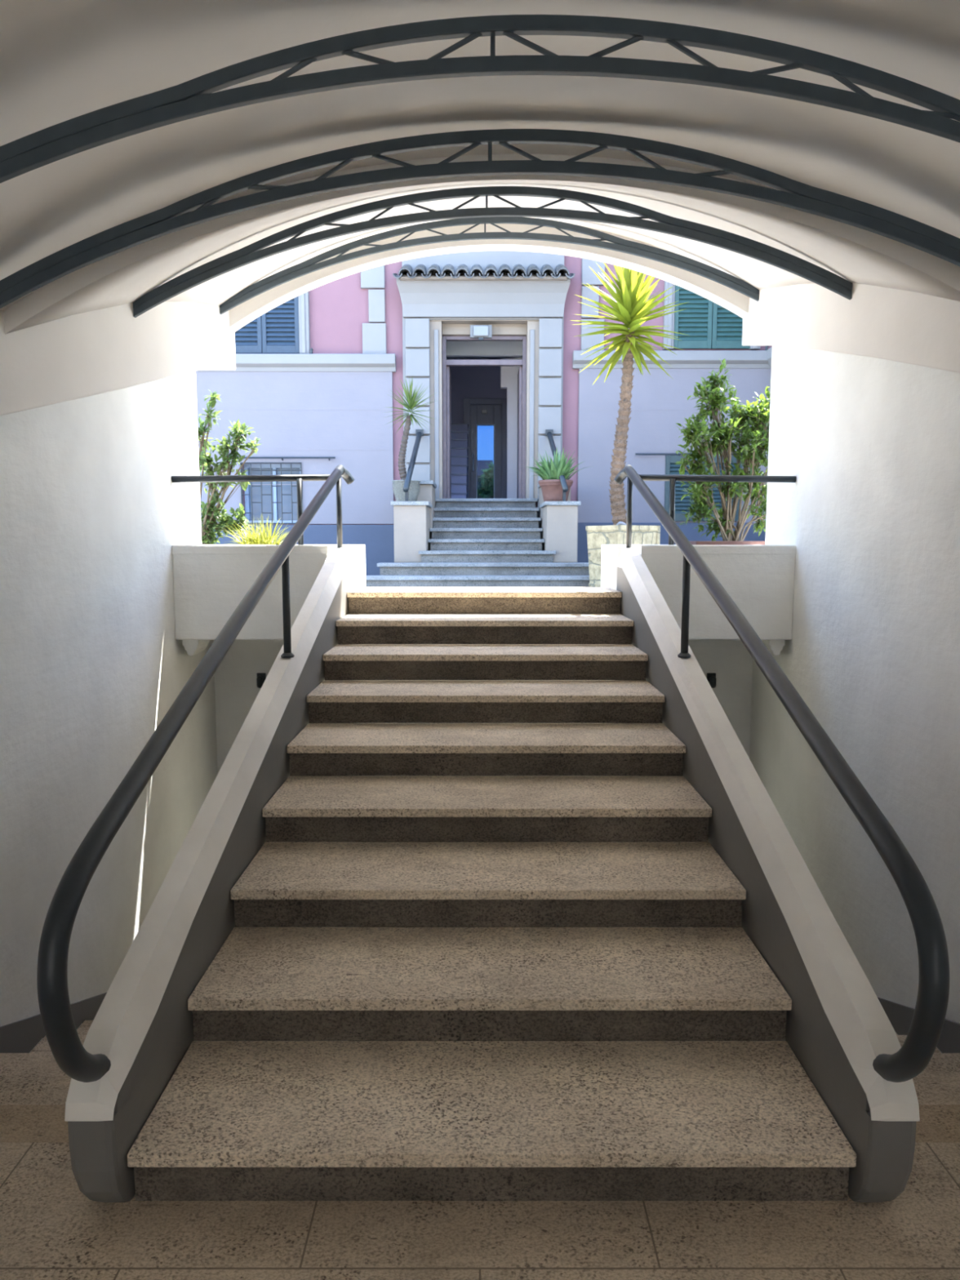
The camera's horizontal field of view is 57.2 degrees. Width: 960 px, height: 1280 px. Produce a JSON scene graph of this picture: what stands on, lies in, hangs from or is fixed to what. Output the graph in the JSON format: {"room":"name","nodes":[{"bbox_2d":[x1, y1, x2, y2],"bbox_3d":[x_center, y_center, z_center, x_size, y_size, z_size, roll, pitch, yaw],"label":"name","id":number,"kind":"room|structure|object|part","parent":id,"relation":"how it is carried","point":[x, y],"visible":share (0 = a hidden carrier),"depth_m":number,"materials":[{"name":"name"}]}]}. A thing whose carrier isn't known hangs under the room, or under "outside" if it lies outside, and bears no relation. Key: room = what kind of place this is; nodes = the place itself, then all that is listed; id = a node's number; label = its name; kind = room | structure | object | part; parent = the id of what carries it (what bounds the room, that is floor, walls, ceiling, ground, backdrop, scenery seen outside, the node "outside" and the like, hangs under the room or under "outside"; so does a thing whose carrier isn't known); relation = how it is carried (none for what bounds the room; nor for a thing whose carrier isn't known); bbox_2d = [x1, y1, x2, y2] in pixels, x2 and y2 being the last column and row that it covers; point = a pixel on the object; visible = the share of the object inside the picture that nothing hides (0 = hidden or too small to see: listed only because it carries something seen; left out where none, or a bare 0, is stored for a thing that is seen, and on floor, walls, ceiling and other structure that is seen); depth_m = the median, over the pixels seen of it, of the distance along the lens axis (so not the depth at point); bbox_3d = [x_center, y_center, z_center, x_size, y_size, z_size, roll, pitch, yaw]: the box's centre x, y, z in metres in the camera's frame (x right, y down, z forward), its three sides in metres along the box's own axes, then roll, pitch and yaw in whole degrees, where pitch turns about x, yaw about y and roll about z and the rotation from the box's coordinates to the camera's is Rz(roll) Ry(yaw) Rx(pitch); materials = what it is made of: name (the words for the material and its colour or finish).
{"room":"covered outdoor stairway","nodes":[
{"label":"covered outdoor stairway","id":0,"kind":"room"},
{"bbox_2d":[0,370,217,1053],"bbox_3d":[-1.970,0.754,1.390,0.280,4.400,9.800,0,6,0],"label":"wall","id":1,"kind":"structure","parent":0,"point":[92,513],"depth_m":4.15,"materials":[{"name":"white paint"}]},
{"bbox_2d":[0,992,106,1053],"bbox_3d":[-1.824,1.956,1.041,0.012,1.315,8.845,0,6,0],"label":"baseboard","id":2,"kind":"structure","parent":1,"relation":"attached to","point":[22,1036],"depth_m":3.57,"materials":[{"name":"stone"}]},
{"bbox_2d":[0,301,235,415],"bbox_3d":[-1.710,-1.445,4.228,0.280,1.142,2.920,0,6,0],"label":"trim","id":3,"kind":"structure","parent":1,"relation":"attached to","point":[108,349],"depth_m":3.69,"materials":[{"name":"paint"}]},
{"bbox_2d":[182,640,209,655],"bbox_3d":[-1.755,0.034,5.446,0.100,0.102,0.220,0,6,0],"label":"corbel","id":4,"kind":"object","parent":1,"relation":"attached to","point":[193,647],"visible":0.87,"depth_m":5.34,"materials":[{"name":"white paint"}]},
{"bbox_2d":[171,544,365,639],"bbox_3d":[-1.367,-0.376,6.109,0.926,0.568,1.733,0,6,0],"label":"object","id":5,"kind":"structure","parent":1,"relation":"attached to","point":[210,581],"depth_m":5.25,"materials":[{"name":"white paint"}]},
{"bbox_2d":[197,389,262,544],"bbox_3d":[-1.830,-1.197,6.252,0.587,1.134,0.292,0,6,0],"label":"shrub","id":6,"kind":"object","parent":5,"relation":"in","point":[210,513],"visible":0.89,"depth_m":6.24,"materials":[{"name":"green plant"}]},
{"bbox_2d":[221,514,288,544],"bbox_3d":[-1.451,-0.674,5.723,0.566,0.303,0.492,0,6,0],"label":"clump","id":7,"kind":"object","parent":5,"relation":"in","point":[253,539],"visible":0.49,"depth_m":5.67,"materials":[{"name":"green plant"}]},
{"bbox_2d":[213,640,283,773],"bbox_3d":[-1.392,1.168,6.264,0.976,2.520,0.200,0,6,0],"label":"wall","id":8,"kind":"structure","parent":0,"point":[236,689],"depth_m":6.07,"materials":[{"name":"white paint"}]},
{"bbox_2d":[256,672,266,688],"bbox_3d":[-1.504,0.280,6.028,0.060,0.100,0.076,0,6,0],"label":"wall lamp","id":9,"kind":"object","parent":8,"relation":"attached to","point":[261,677],"visible":0.78,"depth_m":6.00,"materials":[{"name":"metal"}]},
{"bbox_2d":[446,365,506,423],"bbox_3d":[0.000,-3.800,15.238,3.400,3.350,0.120,0,6,0],"label":"wall","id":10,"kind":"structure","parent":0,"point":[466,381],"depth_m":15.12,"materials":[{"name":"grey paint"}]},
{"bbox_2d":[463,398,506,498],"bbox_3d":[0.105,-3.209,15.211,0.782,1.882,0.122,0,6,0],"label":"door","id":11,"kind":"structure","parent":10,"relation":"in","point":[487,433],"depth_m":15.20,"materials":[{"name":"paint"}]},
{"bbox_3d":[-0.116,-3.064,15.177,0.022,0.300,0.022,-3,7,-22],"label":"handle","id":12,"kind":"part","parent":11,"relation":"part of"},
{"bbox_2d":[481,409,487,413],"bbox_3d":[0.075,-3.918,15.104,0.090,0.060,0.060,0,6,0],"label":"lamp","id":13,"kind":"object","parent":11,"relation":"attached to","point":[483,411],"visible":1,"depth_m":15.08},
{"bbox_3d":[0.095,-3.009,15.264,0.282,1.392,0.010,0,6,0],"label":"pane","id":14,"kind":"part","parent":11,"relation":"part of","materials":[{"name":"blue glass"}]},
{"bbox_2d":[0,0,959,311],"bbox_3d":[0.022,-1.000,-0.411,3.705,0.922,6.600,0,6,0],"label":"ceiling","id":15,"kind":"structure","parent":0,"point":[61,60],"depth_m":2.37,"materials":[{"name":"paint"}]},
{"bbox_2d":[0,14,959,183],"bbox_3d":[0.022,-1.112,2.112,3.685,0.717,0.024,0,6,0],"label":"roof truss","id":16,"kind":"object","parent":15,"relation":"attached to","point":[193,98],"visible":1,"depth_m":2.08,"materials":[{"name":"metal"}]},
{"bbox_3d":[0.030,-1.404,2.080,0.010,0.081,0.012,-2,6,-15],"label":"post","id":17,"kind":"part","parent":16,"relation":"part of","materials":[{"name":"metal"}]},
{"bbox_2d":[0,128,959,308],"bbox_3d":[0.022,-1.179,2.688,3.685,0.717,0.024,0,6,0],"label":"roof truss","id":18,"kind":"object","parent":15,"relation":"attached to","point":[790,193],"visible":1,"depth_m":2.66,"materials":[{"name":"metal"}]},
{"bbox_3d":[0.030,-1.471,2.656,0.010,0.082,0.012,-2,6,-15],"label":"post","id":19,"kind":"part","parent":18,"relation":"part of","materials":[{"name":"metal"}]},
{"bbox_2d":[0,1142,959,1279],"bbox_3d":[0.022,1.634,-0.592,3.705,0.120,5.668,0,6,0],"label":"floor","id":20,"kind":"structure","parent":0,"point":[50,1229],"depth_m":1.92,"materials":[{"name":"stone"}]},
{"bbox_2d":[0,1020,93,1142],"bbox_3d":[-1.367,1.698,4.238,0.900,1.215,3.922,0,6,0],"label":"steps","id":21,"kind":"structure","parent":20,"relation":"on","point":[34,1089],"depth_m":2.84,"materials":[{"name":"stone"}]},
{"bbox_2d":[64,545,919,1202],"bbox_3d":[0.026,1.079,3.965,1.859,2.994,4.071,0,6,0],"label":"staircase","id":22,"kind":"structure","parent":20,"relation":"on","point":[675,1007],"depth_m":2.56,"materials":[{"name":"stone"}]},
{"bbox_2d":[36,464,354,1082],"bbox_3d":[-1.303,-0.031,3.619,1.054,1.689,3.906,0,6,0],"label":"handrail","id":23,"kind":"object","parent":22,"relation":"on","point":[68,1051],"visible":1,"depth_m":2.07,"materials":[{"name":"metal"}]},
{"bbox_3d":[-1.344,-0.969,5.276,0.974,0.057,0.039,-1,6,-6],"label":"cross rail","id":24,"kind":"part","parent":23,"relation":"part of","materials":[{"name":"metal"}]},
{"bbox_3d":[-0.855,-0.157,3.886,0.032,0.470,0.032,0,6,0],"label":"post","id":25,"kind":"part","parent":23,"relation":"part of","materials":[{"name":"metal"}]},
{"bbox_3d":[-0.855,0.066,3.910,0.060,0.020,0.058,0,6,0],"label":"foot plate","id":26,"kind":"part","parent":23,"relation":"part of","materials":[{"name":"metal"}]},
{"bbox_3d":[-1.085,-0.770,5.308,0.032,0.400,0.032,0,6,0],"label":"post","id":27,"kind":"part","parent":23,"relation":"part of","materials":[{"name":"metal"}]},
{"bbox_3d":[-0.855,-0.784,5.346,0.032,0.440,0.032,0,6,0],"label":"post","id":28,"kind":"part","parent":23,"relation":"part of","materials":[{"name":"metal"}]},
{"bbox_2d":[613,464,949,1082],"bbox_3d":[1.352,-0.031,3.619,1.046,1.688,3.906,0,6,0],"label":"handrail","id":29,"kind":"object","parent":22,"relation":"on","point":[919,1046],"visible":0.97,"depth_m":2.08,"materials":[{"name":"metal"}]},
{"bbox_3d":[0.908,-0.784,5.346,0.032,0.440,0.032,0,6,0],"label":"post","id":30,"kind":"part","parent":29,"relation":"part of","materials":[{"name":"metal"}]},
{"bbox_3d":[1.158,-0.770,5.308,0.032,0.400,0.032,0,6,0],"label":"post","id":31,"kind":"part","parent":29,"relation":"part of","materials":[{"name":"metal"}]},
{"bbox_3d":[0.908,0.066,3.910,0.060,0.020,0.058,0,6,0],"label":"foot plate","id":32,"kind":"part","parent":29,"relation":"part of","materials":[{"name":"metal"}]},
{"bbox_3d":[0.908,-0.157,3.886,0.032,0.470,0.032,0,6,0],"label":"post","id":33,"kind":"part","parent":29,"relation":"part of","materials":[{"name":"metal"}]},
{"bbox_3d":[1.393,-0.969,5.276,0.966,0.057,0.039,1,6,6],"label":"cross rail","id":34,"kind":"part","parent":29,"relation":"part of","materials":[{"name":"metal"}]},
{"bbox_2d":[895,1033,959,1142],"bbox_3d":[1.416,1.698,4.238,0.892,1.215,3.922,0,6,0],"label":"steps","id":35,"kind":"structure","parent":20,"relation":"on","point":[937,1087],"depth_m":2.83,"materials":[{"name":"stone"}]},
{"bbox_2d":[3,153,959,333],"bbox_3d":[0.055,-1.900,4.229,3.270,1.494,2.820,0,6,0],"label":"ceiling","id":36,"kind":"structure","parent":0,"point":[855,255],"depth_m":3.48,"materials":[{"name":"paint"}]},
{"bbox_2d":[229,223,748,331],"bbox_3d":[0.055,-2.312,5.543,3.270,0.705,0.122,0,6,0],"label":"trim","id":37,"kind":"structure","parent":36,"relation":"attached to","point":[735,302],"depth_m":5.49,"materials":[{"name":"paint"}]},
{"bbox_2d":[219,217,759,315],"bbox_3d":[0.055,-2.247,5.287,3.250,0.564,0.024,0,6,0],"label":"roof truss","id":38,"kind":"object","parent":36,"relation":"attached to","point":[619,244],"visible":0.98,"depth_m":5.27,"materials":[{"name":"metal"}]},
{"bbox_2d":[133,186,852,317],"bbox_3d":[0.055,-1.745,3.964,3.250,0.564,0.024,0,6,0],"label":"roof truss","id":39,"kind":"object","parent":36,"relation":"attached to","point":[665,224],"visible":0.99,"depth_m":3.94,"materials":[{"name":"metal"}]},
{"bbox_3d":[0.030,-1.961,3.941,0.009,0.082,0.010,-2,6,-15],"label":"post","id":40,"kind":"part","parent":39,"relation":"part of","materials":[{"name":"metal"}]},
{"bbox_2d":[500,365,522,498],"bbox_3d":[0.116,-3.267,13.148,1.434,2.669,0.650,0,6,0],"label":"bulkhead","id":41,"kind":"object","parent":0,"point":[508,374],"visible":0.27,"depth_m":13.32,"materials":[{"name":"white paint"}]},
{"bbox_2d":[611,640,752,842],"bbox_3d":[1.441,1.168,6.264,0.968,2.520,0.200,0,6,0],"label":"wall","id":42,"kind":"structure","parent":0,"point":[731,663],"depth_m":6.06,"materials":[{"name":"white paint"}]},
{"bbox_2d":[706,672,715,688],"bbox_3d":[1.591,0.280,6.028,0.060,0.100,0.076,0,6,0],"label":"wall lamp","id":43,"kind":"object","parent":42,"relation":"attached to","point":[711,677],"visible":0.8,"depth_m":6.00,"materials":[{"name":"metal"}]},
{"bbox_2d":[749,344,959,1053],"bbox_3d":[2.015,0.754,1.390,0.280,4.400,9.800,0,6,0],"label":"wall","id":44,"kind":"structure","parent":0,"point":[871,446],"depth_m":4.23,"materials":[{"name":"white paint"}]},
{"bbox_2d":[600,544,795,639],"bbox_3d":[1.416,-0.376,6.109,0.918,0.568,1.733,0,6,0],"label":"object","id":45,"kind":"structure","parent":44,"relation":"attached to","point":[759,579],"depth_m":5.25,"materials":[{"name":"white paint"}]},
{"bbox_2d":[675,358,770,541],"bbox_3d":[1.847,-1.305,6.260,0.974,1.347,0.522,0,6,0],"label":"shrub","id":46,"kind":"object","parent":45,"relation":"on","point":[753,455],"visible":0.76,"depth_m":6.22,"materials":[{"name":"green plant"}]},
{"bbox_2d":[689,541,764,544],"bbox_3d":[1.768,-0.672,6.274,0.530,0.065,0.320,0,6,0],"label":"trough","id":47,"kind":"object","parent":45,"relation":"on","point":[691,542],"visible":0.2,"depth_m":6.11,"materials":[{"name":"ceramic"}]},
{"bbox_2d":[761,640,785,655],"bbox_3d":[1.800,0.034,5.446,0.100,0.102,0.220,0,6,0],"label":"corbel","id":48,"kind":"object","parent":44,"relation":"attached to","point":[775,647],"visible":0.61,"depth_m":5.34,"materials":[{"name":"white paint"}]},
{"bbox_2d":[742,282,959,373],"bbox_3d":[1.788,-1.556,4.216,0.215,1.137,2.920,0,6,0],"label":"trim","id":49,"kind":"structure","parent":44,"relation":"attached to","point":[895,325],"depth_m":3.87,"materials":[{"name":"paint"}]},
{"bbox_2d":[877,997,959,1053],"bbox_3d":[1.869,1.956,1.041,0.012,1.315,8.845,0,6,0],"label":"baseboard","id":50,"kind":"structure","parent":44,"relation":"attached to","point":[900,1016],"depth_m":3.81,"materials":[{"name":"grey stone"}]},
{"bbox_3d":[0.000,-2.035,13.811,3.200,0.150,3.300,0,6,0],"label":"floor","id":51,"kind":"structure","parent":0,"visible":0},
{"bbox_2d":[450,423,468,498],"bbox_3d":[-0.891,-2.842,14.090,1.397,1.395,2.270,0,6,0],"label":"stairs","id":52,"kind":"structure","parent":51,"relation":"on","point":[459,432],"depth_m":13.86,"materials":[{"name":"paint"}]},
{"label":"outside","id":53,"kind":"structure","parent":0,"visible":0},
{"bbox_3d":[0.000,-1.714,20.510,28.000,0.100,48.850,0,6,0],"label":"ground","id":54,"kind":"structure","parent":53,"visible":0},
{"bbox_2d":[365,498,589,586],"bbox_3d":[0.039,-1.246,10.809,2.848,1.074,2.560,0,6,0],"label":"entrance steps","id":55,"kind":"structure","parent":54,"relation":"on","point":[473,542],"depth_m":10.24,"materials":[{"name":"stone"}]},
{"bbox_2d":[391,480,436,562],"bbox_3d":[-0.804,-1.480,10.964,0.454,0.996,1.580,0,6,0],"label":"pedestal","id":56,"kind":"object","parent":55,"relation":"on","point":[412,520],"visible":0.69,"depth_m":10.23,"materials":[{"name":"beige paint"}]},
{"bbox_2d":[391,480,420,501],"bbox_3d":[-0.893,-1.793,10.668,0.350,0.270,0.350,0,6,0],"label":"flower pot","id":57,"kind":"object","parent":56,"relation":"on","point":[414,487],"visible":0.67,"depth_m":10.55,"materials":[{"name":"grey stone"}]},
{"bbox_2d":[384,375,435,479],"bbox_3d":[-0.839,-2.515,10.587,0.715,1.294,0.692,0,6,0],"label":"yucca","id":58,"kind":"object","parent":57,"relation":"in","point":[412,403],"visible":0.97,"depth_m":10.56,"materials":[{"name":"green plant"}]},
{"bbox_2d":[402,429,423,501],"bbox_3d":[-0.823,-2.196,10.942,0.101,1.012,1.543,0,6,2],"label":"handrail","id":59,"kind":"object","parent":56,"relation":"on","point":[419,433],"visible":0.89,"depth_m":10.81,"materials":[{"name":"metal"}]},
{"bbox_3d":[-0.861,-1.718,10.335,0.036,0.193,0.040,0,6,0],"label":"post","id":60,"kind":"part","parent":59,"relation":"part of","materials":[{"name":"metal"}]},
{"bbox_3d":[-0.799,-2.740,11.634,0.100,0.080,0.045,0,6,0],"label":"wall plate","id":61,"kind":"part","parent":59,"relation":"part of","materials":[{"name":"metal"}]},
{"bbox_2d":[537,483,581,562],"bbox_3d":[0.956,-1.480,10.964,0.418,0.996,1.580,0,6,0],"label":"pedestal","id":62,"kind":"object","parent":55,"relation":"on","point":[558,522],"visible":0.62,"depth_m":10.23,"materials":[{"name":"beige paint"}]},
{"bbox_2d":[538,479,573,502],"bbox_3d":[0.917,-1.795,10.668,0.420,0.275,0.420,0,6,0],"label":"flower pot","id":63,"kind":"object","parent":62,"relation":"on","point":[552,489],"visible":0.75,"depth_m":10.53,"materials":[{"name":"ceramic"}]},
{"bbox_2d":[527,447,587,479],"bbox_3d":[0.963,-2.093,10.615,0.854,0.439,0.733,0,6,0],"label":"leaf plant","id":64,"kind":"object","parent":63,"relation":"in","point":[558,467],"visible":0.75,"depth_m":10.51,"materials":[{"name":"green plant"}]},
{"bbox_2d":[545,429,568,501],"bbox_3d":[0.946,-2.196,10.942,0.102,1.012,1.544,0,6,-2],"label":"handrail","id":65,"kind":"object","parent":62,"relation":"on","point":[549,433],"visible":0.74,"depth_m":11.08,"materials":[{"name":"metal"}]},
{"bbox_3d":[0.915,-2.740,11.634,0.100,0.080,0.045,0,6,0],"label":"wall plate","id":66,"kind":"part","parent":65,"relation":"part of","materials":[{"name":"metal"}]},
{"bbox_3d":[0.990,-1.718,10.335,0.036,0.193,0.040,0,6,0],"label":"post","id":67,"kind":"part","parent":65,"relation":"part of","materials":[{"name":"metal"}]},
{"bbox_2d":[195,250,772,575],"bbox_3d":[-2.402,-5.144,11.510,13.195,9.070,0.600,0,6,0],"label":"wall","id":68,"kind":"structure","parent":54,"relation":"on","point":[371,329],"depth_m":11.66,"materials":[{"name":"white paint"}]},
{"bbox_2d":[235,291,310,353],"bbox_3d":[-2.873,-4.708,11.512,1.250,1.880,0.090,0,6,0],"label":"window","id":69,"kind":"structure","parent":68,"relation":"in","point":[285,328],"depth_m":11.59,"materials":[{"name":"blue wood"}]},
{"bbox_2d":[235,315,262,353],"bbox_3d":[-3.120,-4.650,11.534,0.487,1.740,0.040,0,6,0],"label":"shutter","id":70,"kind":"object","parent":69,"relation":"attached to","point":[249,338],"depth_m":11.60,"materials":[{"name":"blue wood"}]},
{"bbox_2d":[261,296,299,353],"bbox_3d":[-2.626,-4.650,11.534,0.487,1.740,0.040,0,6,0],"label":"shutter","id":71,"kind":"object","parent":69,"relation":"attached to","point":[280,326],"depth_m":11.59,"materials":[{"name":"blue wood"}]},
{"bbox_3d":[-2.873,-4.682,11.480,1.160,1.835,0.021,0,6,0],"label":"frame moulding","id":72,"kind":"part","parent":69,"relation":"part of","materials":[{"name":"white wood"}]},
{"bbox_3d":[-2.873,-4.709,11.522,1.250,1.880,0.070,0,6,0],"label":"frame","id":73,"kind":"part","parent":69,"relation":"part of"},
{"bbox_2d":[239,457,335,524],"bbox_3d":[-2.577,-2.010,11.886,1.302,0.888,0.292,0,6,0],"label":"window","id":74,"kind":"structure","parent":68,"relation":"in","point":[276,502],"depth_m":12.00,"materials":[{"name":"metal"}]},
{"bbox_3d":[-2.577,-2.415,11.733,1.302,0.050,0.076,0,6,0],"label":"curtain rail","id":75,"kind":"part","parent":74,"relation":"part of","materials":[{"name":"grey metal"}]},
{"bbox_3d":[-5.081,-2.648,11.762,7.838,2.177,0.060,0,6,0],"label":"panel","id":76,"kind":"part","parent":68,"relation":"part of","materials":[{"name":"purple paint"}]},
{"bbox_3d":[-0.576,-2.989,11.700,0.060,2.205,0.030,0,6,0],"label":"reveal moulding","id":77,"kind":"part","parent":68,"relation":"part of","materials":[{"name":"white paint"}]},
{"bbox_2d":[470,324,492,340],"bbox_3d":[0.013,-4.047,11.589,0.286,0.190,0.120,0,6,0],"label":"lamp","id":78,"kind":"object","parent":68,"relation":"attached to","point":[480,332],"visible":1,"depth_m":11.56,"materials":[{"name":"glass"}]},
{"bbox_2d":[473,325,488,336],"bbox_3d":[0.013,-4.056,11.551,0.196,0.133,0.045,0,6,0],"label":"diffuser","id":79,"kind":"object","parent":78,"relation":"attached to","point":[478,331],"depth_m":11.53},
{"bbox_2d":[392,263,575,280],"bbox_3d":[0.048,-4.741,11.323,2.308,0.320,0.460,0,6,0],"label":"roof tiles","id":80,"kind":"structure","parent":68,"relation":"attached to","point":[406,268],"depth_m":11.21,"materials":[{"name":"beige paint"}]},
{"bbox_2d":[442,335,526,498],"bbox_3d":[0.059,-3.063,12.260,1.130,2.230,0.700,0,6,0],"label":"door frame","id":81,"kind":"structure","parent":68,"relation":"in","point":[457,350],"depth_m":11.86,"materials":[{"name":"beige stone"}]},
{"bbox_3d":[0.059,-3.903,11.850,1.030,0.259,0.006,0,6,0],"label":"transom pane","id":82,"kind":"part","parent":81,"relation":"part of","materials":[{"name":"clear glass"}]},
{"bbox_3d":[0.689,-2.989,11.700,0.060,2.205,0.030,0,6,0],"label":"reveal moulding","id":83,"kind":"part","parent":68,"relation":"part of","materials":[{"name":"white paint"}]},
{"bbox_3d":[2.604,-2.648,11.762,2.582,2.177,0.060,0,6,0],"label":"panel","id":84,"kind":"part","parent":68,"relation":"part of","materials":[{"name":"purple paint"}]},
{"bbox_2d":[635,453,742,520],"bbox_3d":[2.808,-2.042,11.774,1.485,0.895,0.076,0,6,0],"label":"window","id":85,"kind":"structure","parent":68,"relation":"in","point":[671,468],"depth_m":11.77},
{"bbox_2d":[664,455,703,520],"bbox_3d":[2.730,-2.028,11.774,0.503,0.868,0.040,0,6,0],"label":"shutter","id":86,"kind":"object","parent":85,"relation":"attached to","point":[671,468],"depth_m":11.77,"materials":[{"name":"teal wood"}]},
{"bbox_3d":[2.808,-2.463,11.728,1.485,0.050,0.076,0,6,0],"label":"curtain rail","id":87,"kind":"part","parent":85,"relation":"part of","materials":[{"name":"grey metal"}]},
{"bbox_2d":[702,455,742,520],"bbox_3d":[3.242,-2.028,11.774,0.503,0.868,0.040,0,6,0],"label":"shutter","id":88,"kind":"object","parent":85,"relation":"attached to","point":[716,495],"depth_m":11.77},
{"bbox_2d":[662,280,760,350],"bbox_3d":[3.056,-4.769,11.506,1.272,1.880,0.090,0,6,0],"label":"window","id":89,"kind":"structure","parent":68,"relation":"in","point":[708,325],"depth_m":11.58,"materials":[{"name":"teal wood"}]},
{"bbox_2d":[673,284,712,349],"bbox_3d":[2.803,-4.712,11.527,0.498,1.740,0.040,0,6,0],"label":"shutter","id":90,"kind":"object","parent":89,"relation":"attached to","point":[695,321],"depth_m":11.58,"materials":[{"name":"teal wood"}]},
{"bbox_2d":[711,302,750,349],"bbox_3d":[3.309,-4.712,11.527,0.498,1.740,0.040,0,6,0],"label":"shutter","id":91,"kind":"object","parent":89,"relation":"attached to","point":[726,326],"depth_m":11.59,"materials":[{"name":"teal wood"}]},
{"bbox_2d":[585,521,660,586],"bbox_3d":[1.494,-0.890,9.252,0.567,0.702,0.554,-4,7,-33],"label":"stone planter","id":92,"kind":"object","parent":54,"relation":"on","point":[597,535],"visible":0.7,"depth_m":9.12,"materials":[{"name":"stone"}]},
{"bbox_2d":[570,262,688,524],"bbox_3d":[1.524,-2.589,9.025,1.199,2.908,1.250,2,6,15],"label":"yucca","id":93,"kind":"object","parent":92,"relation":"on","point":[629,306],"visible":0.93,"depth_m":8.93,"materials":[{"name":"green plant"}]},
{"bbox_2d":[764,346,772,540],"bbox_3d":[3.975,-5.009,9.815,0.440,8.970,3.400,0,6,0],"label":"wall","id":94,"kind":"structure","parent":54,"relation":"on","point":[770,350],"depth_m":11.47,"materials":[{"name":"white paint"}]}
]}

